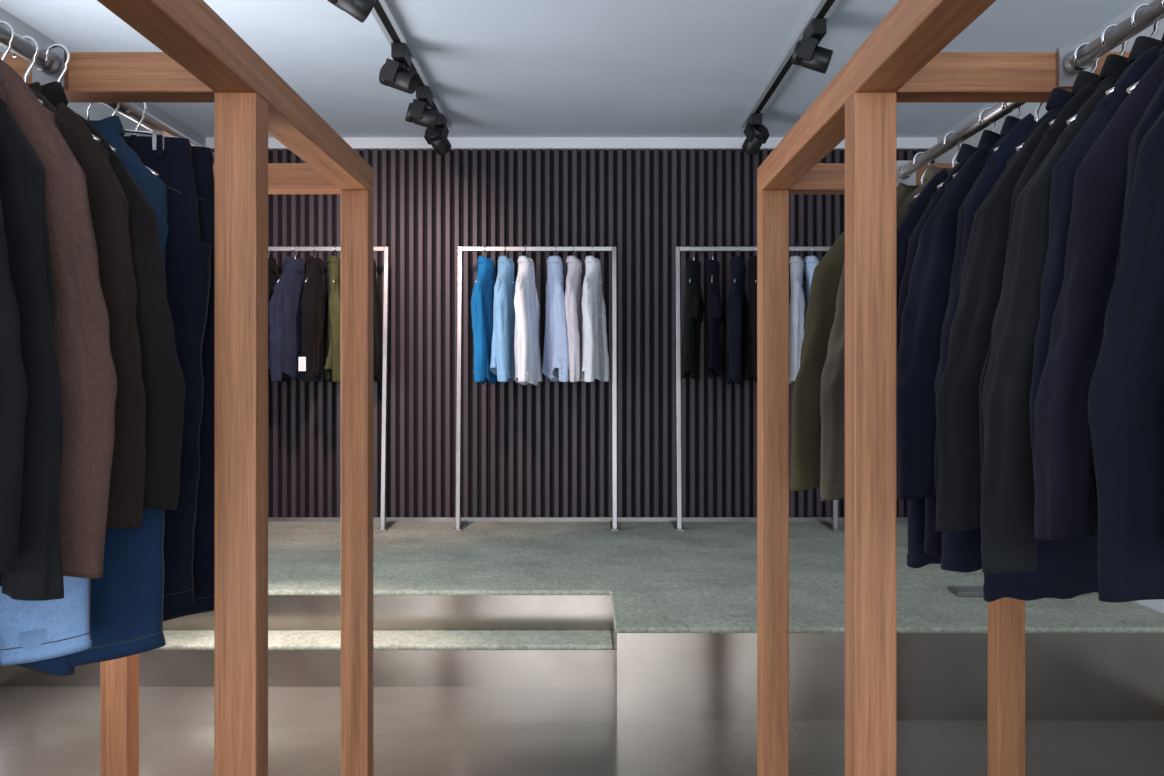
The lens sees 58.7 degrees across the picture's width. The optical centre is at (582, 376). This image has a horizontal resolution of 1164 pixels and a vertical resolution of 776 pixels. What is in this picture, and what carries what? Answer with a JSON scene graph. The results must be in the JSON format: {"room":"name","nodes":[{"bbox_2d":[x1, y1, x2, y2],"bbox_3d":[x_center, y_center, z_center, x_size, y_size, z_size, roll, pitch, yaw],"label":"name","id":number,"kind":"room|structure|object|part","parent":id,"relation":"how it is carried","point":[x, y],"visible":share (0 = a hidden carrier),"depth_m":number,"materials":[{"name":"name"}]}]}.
{"room":"clothing store","nodes":[
{"label":"clothing store","id":0,"kind":"room"},
{"bbox_2d":[0,7,205,146],"bbox_3d":[-2.360,-0.125,1.893,0.120,2.670,9.225,0,0,0],"label":"wall","id":1,"kind":"structure","parent":0,"point":[98,111],"depth_m":4.96,"materials":[{"name":"paint"}]},
{"bbox_2d":[0,0,1139,137],"bbox_3d":[-0.070,-1.510,1.893,4.860,0.100,9.385,0,0,0],"label":"ceiling","id":2,"kind":"structure","parent":0,"point":[497,68],"depth_m":4.63,"materials":[{"name":"paint"}]},
{"bbox_2d":[327,0,451,154],"bbox_3d":[-0.799,-1.342,4.160,0.172,0.236,3.520,0,0,0],"label":"track light","id":3,"kind":"object","parent":2,"relation":"attached to","point":[405,72],"visible":1,"depth_m":4.49,"materials":[{"name":"grey metal"}]},
{"bbox_3d":[-0.790,-1.442,4.160,0.076,0.035,3.520,0,0,0],"label":"track rail","id":4,"kind":"part","parent":3,"relation":"part of","materials":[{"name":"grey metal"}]},
{"bbox_2d":[741,0,840,154],"bbox_3d":[0.929,-1.340,4.160,0.170,0.240,3.521,0,0,1],"label":"track light","id":5,"kind":"object","parent":2,"relation":"attached to","point":[803,49],"visible":1,"depth_m":4.40,"materials":[{"name":"grey metal"}]},
{"bbox_2d":[0,687,1163,775],"bbox_3d":[-0.070,1.260,1.893,4.860,0.100,9.385,0,0,0],"label":"floor","id":6,"kind":"structure","parent":0,"point":[45,731],"depth_m":3.47,"materials":[{"name":"grey concrete"}]},
{"bbox_2d":[0,0,372,775],"bbox_3d":[-1.012,0.293,1.815,0.777,1.834,2.530,0,0,0],"label":"clothes rack","id":7,"kind":"object","parent":6,"relation":"on","point":[203,59],"visible":0.74,"depth_m":1.97,"materials":[{"name":"brown wood"}]},
{"bbox_2d":[0,197,27,572],"bbox_3d":[-1.009,-0.162,1.345,0.583,0.913,0.130,0,0,0],"label":"jacket","id":8,"kind":"object","parent":7,"relation":"hanging from","point":[13,384],"visible":1,"depth_m":1.33,"materials":[{"name":"fabric"}]},
{"bbox_2d":[0,97,63,600],"bbox_3d":[-1.016,-0.155,1.477,0.587,0.927,0.141,0,0,0],"label":"jacket","id":9,"kind":"object","parent":7,"relation":"hanging from","point":[38,575],"visible":0.66,"depth_m":1.43,"materials":[{"name":"fabric"}]},
{"bbox_2d":[0,576,91,665],"bbox_3d":[-1.002,-0.065,1.702,0.374,1.107,0.125,0,0,0],"label":"jeans","id":10,"kind":"object","parent":7,"relation":"hanging from","point":[30,631],"visible":0.21,"depth_m":1.68,"materials":[{"name":"fabric"}]},
{"bbox_2d":[0,59,117,578],"bbox_3d":[-0.997,-0.156,1.602,0.564,0.919,0.123,0,0,0],"label":"jacket","id":11,"kind":"object","parent":7,"relation":"hanging from","point":[89,384],"visible":0.53,"depth_m":1.56,"materials":[{"name":"fabric"}]},
{"bbox_2d":[0,21,145,528],"bbox_3d":[-1.015,-0.179,1.794,0.528,0.876,0.129,0,0,0],"label":"jacket","id":12,"kind":"object","parent":7,"relation":"hanging from","point":[108,202],"visible":0.41,"depth_m":1.75,"materials":[{"name":"fabric"}]},
{"bbox_2d":[15,44,165,675],"bbox_3d":[-0.975,-0.036,1.920,0.380,1.162,0.093,0,0,0],"label":"jeans","id":13,"kind":"object","parent":7,"relation":"hanging from","point":[127,603],"visible":0.19,"depth_m":1.90,"materials":[{"name":"fabric"}]},
{"bbox_2d":[12,36,184,509],"bbox_3d":[-1.005,-0.186,1.880,0.565,0.865,0.113,0,0,0],"label":"jacket","id":14,"kind":"object","parent":7,"relation":"hanging from","point":[162,374],"visible":0.33,"depth_m":1.85,"materials":[{"name":"fabric"}]},
{"bbox_3d":[-1.010,-0.587,1.815,0.060,0.075,2.370,0,0,0],"label":"hanging rail","id":15,"kind":"part","parent":7,"relation":"part of","materials":[{"name":"metal"}]},
{"bbox_3d":[-1.360,0.334,3.040,0.080,1.753,0.080,0,0,0],"label":"post","id":16,"kind":"part","parent":7,"relation":"part of","materials":[{"name":"brown wood"}]},
{"bbox_2d":[86,103,168,268],"bbox_3d":[-1.012,-0.216,2.118,0.354,0.804,0.121,0,0,0],"label":"denim shirt","id":17,"kind":"object","parent":7,"relation":"hanging from","point":[111,128],"visible":0.13,"depth_m":2.09,"materials":[{"name":"fabric"}]},
{"bbox_2d":[111,103,211,610],"bbox_3d":[-1.000,-0.052,2.182,0.422,1.133,0.111,0,0,0],"label":"jeans","id":18,"kind":"object","parent":7,"relation":"hanging from","point":[187,258],"visible":0.23,"depth_m":2.16,"materials":[{"name":"fabric"}]},
{"bbox_2d":[134,103,213,620],"bbox_3d":[-0.985,-0.035,2.281,0.421,1.167,0.101,0,0,5],"label":"jeans","id":19,"kind":"object","parent":7,"relation":"hanging from","point":[202,157],"visible":0.06,"depth_m":2.25,"materials":[{"name":"fabric"}]},
{"bbox_3d":[-0.663,0.334,2.011,0.080,1.753,0.080,0,0,0],"label":"post","id":20,"kind":"part","parent":7,"relation":"part of","materials":[{"name":"brown wood"}]},
{"bbox_3d":[-0.663,0.334,3.040,0.080,1.753,0.080,0,0,0],"label":"post","id":21,"kind":"part","parent":7,"relation":"part of","materials":[{"name":"brown wood"}]},
{"bbox_2d":[0,522,1163,720],"bbox_3d":[-0.070,1.045,5.009,4.454,0.330,2.746,0,0,0],"label":"platform","id":22,"kind":"object","parent":6,"relation":"on","point":[659,615],"visible":0.58,"depth_m":4.04,"materials":[{"name":"concrete"}]},
{"bbox_2d":[268,246,396,530],"bbox_3d":[-1.603,0.059,6.070,0.959,1.641,0.340,0,0,0],"label":"clothes rack","id":23,"kind":"object","parent":22,"relation":"on","point":[384,526],"visible":0.48,"depth_m":5.99,"materials":[{"name":"silver metal"}]},
{"bbox_2d":[268,245,287,382],"bbox_3d":[-1.848,-0.369,6.053,0.123,0.805,0.440,0,0,10],"label":"jacket","id":24,"kind":"object","parent":23,"relation":"hanging from","point":[273,277],"visible":0.09,"depth_m":6.04,"materials":[{"name":"fabric"}]},
{"bbox_2d":[268,245,320,381],"bbox_3d":[-1.688,-0.372,6.048,0.100,0.801,0.414,0,0,23],"label":"jacket","id":25,"kind":"object","parent":23,"relation":"hanging from","point":[285,312],"visible":0.64,"depth_m":5.95,"materials":[{"name":"fabric"}]},
{"bbox_2d":[298,245,331,381],"bbox_3d":[-1.573,-0.372,6.046,0.125,0.801,0.442,0,0,6],"label":"jacket","id":26,"kind":"object","parent":23,"relation":"hanging from","point":[314,302],"visible":0.85,"depth_m":5.97,"materials":[{"name":"fabric"}]},
{"bbox_2d":[324,245,340,381],"bbox_3d":[-1.454,-0.372,6.043,0.108,0.800,0.412,0,0,-13],"label":"jacket","id":27,"kind":"object","parent":23,"relation":"hanging from","point":[333,343],"visible":0.94,"depth_m":5.87,"materials":[{"name":"fabric"}]},
{"bbox_2d":[373,259,382,381],"bbox_3d":[-1.264,-0.372,6.053,0.111,0.801,0.420,0,0,6],"label":"jacket","id":28,"kind":"object","parent":23,"relation":"hanging from","point":[377,307],"visible":0.4,"depth_m":6.13,"materials":[{"name":"fabric"}]},
{"bbox_2d":[453,246,618,530],"bbox_3d":[-0.268,0.059,6.070,0.949,1.641,0.340,0,0,0],"label":"clothes rack","id":29,"kind":"object","parent":22,"relation":"on","point":[459,525],"visible":1,"depth_m":5.99,"materials":[{"name":"silver metal"}]},
{"bbox_2d":[471,245,509,384],"bbox_3d":[-0.553,-0.364,6.051,0.127,0.818,0.426,0,0,18],"label":"shirt","id":30,"kind":"object","parent":29,"relation":"hanging from","point":[482,299],"visible":0.68,"depth_m":5.92,"materials":[{"name":"fabric"}]},
{"bbox_2d":[490,245,514,381],"bbox_3d":[-0.447,-0.371,6.052,0.121,0.800,0.432,0,0,12],"label":"shirt","id":31,"kind":"object","parent":29,"relation":"hanging from","point":[502,364],"visible":0.85,"depth_m":5.91,"materials":[{"name":"fabric"}]},
{"bbox_2d":[514,245,542,385],"bbox_3d":[-0.329,-0.361,6.042,0.106,0.822,0.422,0,0,10],"label":"shirt","id":32,"kind":"object","parent":29,"relation":"hanging from","point":[528,367],"visible":1,"depth_m":5.97,"materials":[{"name":"fabric"}]},
{"bbox_2d":[542,245,568,381],"bbox_3d":[-0.166,-0.372,6.046,0.114,0.801,0.408,0,0,-9],"label":"shirt","id":33,"kind":"object","parent":29,"relation":"hanging from","point":[555,357],"visible":1,"depth_m":5.93,"materials":[{"name":"fabric"}]},
{"bbox_2d":[565,245,583,381],"bbox_3d":[-0.050,-0.372,6.055,0.121,0.801,0.426,0,0,9],"label":"shirt","id":34,"kind":"object","parent":29,"relation":"hanging from","point":[574,291],"visible":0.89,"depth_m":5.89,"materials":[{"name":"fabric"}]},
{"bbox_2d":[581,245,608,381],"bbox_3d":[0.059,-0.372,6.053,0.120,0.801,0.425,0,0,14],"label":"shirt","id":35,"kind":"object","parent":29,"relation":"hanging from","point":[595,357],"visible":1,"depth_m":5.97,"materials":[{"name":"fabric"}]},
{"bbox_2d":[211,149,933,516],"bbox_3d":[-0.070,-0.257,6.357,4.460,2.273,0.056,0,0,0],"label":"cladding","id":36,"kind":"object","parent":22,"relation":"on","point":[544,449],"visible":0.4,"depth_m":6.33,"materials":[{"name":"black wood"}]},
{"bbox_2d":[268,517,907,521],"bbox_3d":[-0.070,0.868,6.312,4.460,0.025,0.025,0,0,0],"label":"baseboard","id":37,"kind":"structure","parent":36,"relation":"attached to","point":[270,519],"depth_m":6.30,"materials":[{"name":"metal"}]},
{"bbox_2d":[671,246,840,530],"bbox_3d":[1.000,0.059,6.070,0.944,1.641,0.340,0,0,0],"label":"clothes rack","id":38,"kind":"object","parent":22,"relation":"on","point":[677,525],"visible":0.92,"depth_m":5.99,"materials":[{"name":"silver metal"}]},
{"bbox_2d":[681,245,703,379],"bbox_3d":[0.640,-0.378,6.046,0.119,0.788,0.408,0,0,16],"label":"shirt","id":39,"kind":"object","parent":38,"relation":"hanging from","point":[693,304],"visible":1,"depth_m":5.94,"materials":[{"name":"fabric"}]},
{"bbox_2d":[706,245,724,379],"bbox_3d":[0.773,-0.378,6.060,0.111,0.789,0.401,0,0,10],"label":"shirt","id":40,"kind":"object","parent":38,"relation":"hanging from","point":[716,315],"visible":1,"depth_m":5.92,"materials":[{"name":"fabric"}]},
{"bbox_2d":[726,245,747,384],"bbox_3d":[0.893,-0.361,6.053,0.122,0.822,0.410,0,0,13],"label":"shirt","id":41,"kind":"object","parent":38,"relation":"hanging from","point":[738,306],"visible":1,"depth_m":5.91,"materials":[{"name":"fabric"}]},
{"bbox_2d":[747,245,756,381],"bbox_3d":[1.013,-0.372,6.053,0.113,0.801,0.425,0,0,10],"label":"jacket","id":42,"kind":"object","parent":38,"relation":"hanging from","point":[752,329],"visible":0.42,"depth_m":5.92,"materials":[{"name":"fabric"}]},
{"bbox_2d":[789,245,804,383],"bbox_3d":[1.244,-0.362,6.049,0.126,0.819,0.406,0,0,10],"label":"shirt","id":43,"kind":"object","parent":38,"relation":"hanging from","point":[797,301],"visible":0.8,"depth_m":5.89,"materials":[{"name":"fabric"}]},
{"bbox_2d":[804,245,818,331],"bbox_3d":[1.350,-0.372,6.046,0.116,0.800,0.432,0,0,6],"label":"shirt","id":44,"kind":"object","parent":38,"relation":"hanging from","point":[810,262],"visible":0.17,"depth_m":5.99,"materials":[{"name":"fabric"}]},
{"bbox_2d":[948,586,983,596],"bbox_3d":[1.730,0.315,4.200,0.460,1.130,0.120,0,0,0],"label":"display stand","id":45,"kind":"object","parent":22,"relation":"on","point":[960,591],"visible":0.16,"depth_m":4.17,"materials":[{"name":"metal"}]},
{"bbox_2d":[757,0,1163,775],"bbox_3d":[0.900,0.293,1.815,0.765,1.834,2.530,0,0,0],"label":"clothes rack","id":46,"kind":"object","parent":6,"relation":"on","point":[901,60],"visible":0.77,"depth_m":1.99,"materials":[{"name":"brown wood"}]},
{"bbox_3d":[0.558,0.334,3.040,0.080,1.753,0.080,0,0,0],"label":"post","id":47,"kind":"part","parent":46,"relation":"part of","materials":[{"name":"brown wood"}]},
{"bbox_2d":[790,152,930,490],"bbox_3d":[0.939,-0.154,2.833,0.751,0.927,0.117,0,0,0],"label":"jacket","id":48,"kind":"object","parent":46,"relation":"hanging from","point":[805,463],"visible":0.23,"depth_m":2.79,"materials":[{"name":"fabric"}]},
{"bbox_3d":[0.558,0.334,2.011,0.080,1.753,0.080,0,0,0],"label":"post","id":49,"kind":"part","parent":46,"relation":"part of","materials":[{"name":"brown wood"}]},
{"bbox_2d":[820,131,962,500],"bbox_3d":[0.928,-0.155,2.612,0.678,0.927,0.125,0,0,0],"label":"jacket","id":50,"kind":"object","parent":46,"relation":"hanging from","point":[832,392],"visible":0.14,"depth_m":2.57,"materials":[{"name":"fabric"}]},
{"bbox_2d":[897,107,999,567],"bbox_3d":[0.930,-0.093,2.354,0.586,1.051,0.126,0,0,-1],"label":"jacket","id":51,"kind":"object","parent":46,"relation":"hanging from","point":[916,556],"visible":0.11,"depth_m":2.34,"materials":[{"name":"fabric"}]},
{"bbox_2d":[897,103,1022,556],"bbox_3d":[0.932,-0.116,2.240,0.558,1.004,0.134,0,0,0],"label":"jacket","id":52,"kind":"object","parent":46,"relation":"hanging from","point":[933,538],"visible":0.07,"depth_m":2.22,"materials":[{"name":"fabric"}]},
{"bbox_2d":[897,103,1042,572],"bbox_3d":[0.930,-0.104,2.107,0.594,1.024,0.120,0,0,0],"label":"jacket","id":53,"kind":"object","parent":46,"relation":"hanging from","point":[924,310],"visible":0.23,"depth_m":2.08,"materials":[{"name":"fabric"}]},
{"bbox_3d":[1.243,0.334,3.040,0.080,1.753,0.080,0,0,0],"label":"post","id":54,"kind":"part","parent":46,"relation":"part of","materials":[{"name":"brown wood"}]},
{"bbox_2d":[934,42,1099,601],"bbox_3d":[0.926,-0.104,1.893,0.578,1.023,0.126,0,0,0],"label":"jacket","id":55,"kind":"object","parent":46,"relation":"hanging from","point":[1066,568],"visible":0.23,"depth_m":1.88,"materials":[{"name":"fabric"}]},
{"bbox_3d":[0.930,-0.587,1.815,0.060,0.075,2.370,0,0,0],"label":"hanging rail","id":56,"kind":"part","parent":46,"relation":"part of","materials":[{"name":"metal"}]},
{"bbox_2d":[935,24,1127,531],"bbox_3d":[0.924,-0.176,1.805,0.642,0.879,0.125,0,0,0],"label":"jacket","id":57,"kind":"object","parent":46,"relation":"hanging from","point":[958,508],"visible":0.22,"depth_m":1.77,"materials":[{"name":"fabric"}]},
{"bbox_2d":[979,3,1159,494],"bbox_3d":[0.927,-0.206,1.695,0.566,0.825,0.132,0,0,0],"label":"jacket","id":58,"kind":"object","parent":46,"relation":"hanging from","point":[1114,66],"visible":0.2,"depth_m":1.69,"materials":[{"name":"fabric"}]},
{"bbox_2d":[981,0,1163,573],"bbox_3d":[0.926,-0.156,1.636,0.613,0.919,0.126,0,0,0],"label":"jacket","id":59,"kind":"object","parent":46,"relation":"hanging from","point":[1009,544],"visible":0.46,"depth_m":1.59,"materials":[{"name":"fabric"}]},
{"bbox_2d":[1030,33,1163,540],"bbox_3d":[0.932,-0.189,1.537,0.549,0.856,0.122,0,0,0],"label":"jacket","id":60,"kind":"object","parent":46,"relation":"hanging from","point":[1063,174],"visible":0.24,"depth_m":1.52,"materials":[{"name":"fabric"}]},
{"bbox_2d":[1034,54,1163,539],"bbox_3d":[0.935,-0.172,1.449,0.610,0.888,0.119,0,0,0],"label":"jacket","id":61,"kind":"object","parent":46,"relation":"hanging from","point":[1065,500],"visible":0.5,"depth_m":1.41,"materials":[{"name":"fabric"}]},
{"bbox_2d":[1088,110,1163,602],"bbox_3d":[0.928,-0.162,1.238,0.647,0.907,0.116,0,0,0],"label":"jacket","id":62,"kind":"object","parent":46,"relation":"hanging from","point":[1126,396],"visible":1,"depth_m":1.21,"materials":[{"name":"fabric"}]},
{"bbox_2d":[1110,78,1163,294],"bbox_3d":[0.932,-0.170,1.346,0.543,0.897,0.131,0,0,0],"label":"jacket","id":63,"kind":"object","parent":46,"relation":"hanging from","point":[1155,108],"visible":0.12,"depth_m":1.32,"materials":[{"name":"fabric"}]},
{"bbox_2d":[934,0,1163,614],"bbox_3d":[2.220,-0.125,1.893,0.120,2.670,9.225,0,0,0],"label":"wall","id":64,"kind":"structure","parent":0,"point":[1157,605],"depth_m":4.83,"materials":[{"name":"paint"}]},
{"bbox_3d":[-0.070,-0.125,6.445,4.460,2.670,0.120,0,0,0],"label":"wall","id":65,"kind":"structure","parent":0,"visible":0},
{"bbox_2d":[206,138,936,149],"bbox_3d":[-0.070,-1.427,6.348,4.460,0.065,0.075,0,0,0],"label":"trim","id":66,"kind":"structure","parent":65,"relation":"attached to","point":[355,143],"depth_m":6.31,"materials":[{"name":"white paint"}]}
]}

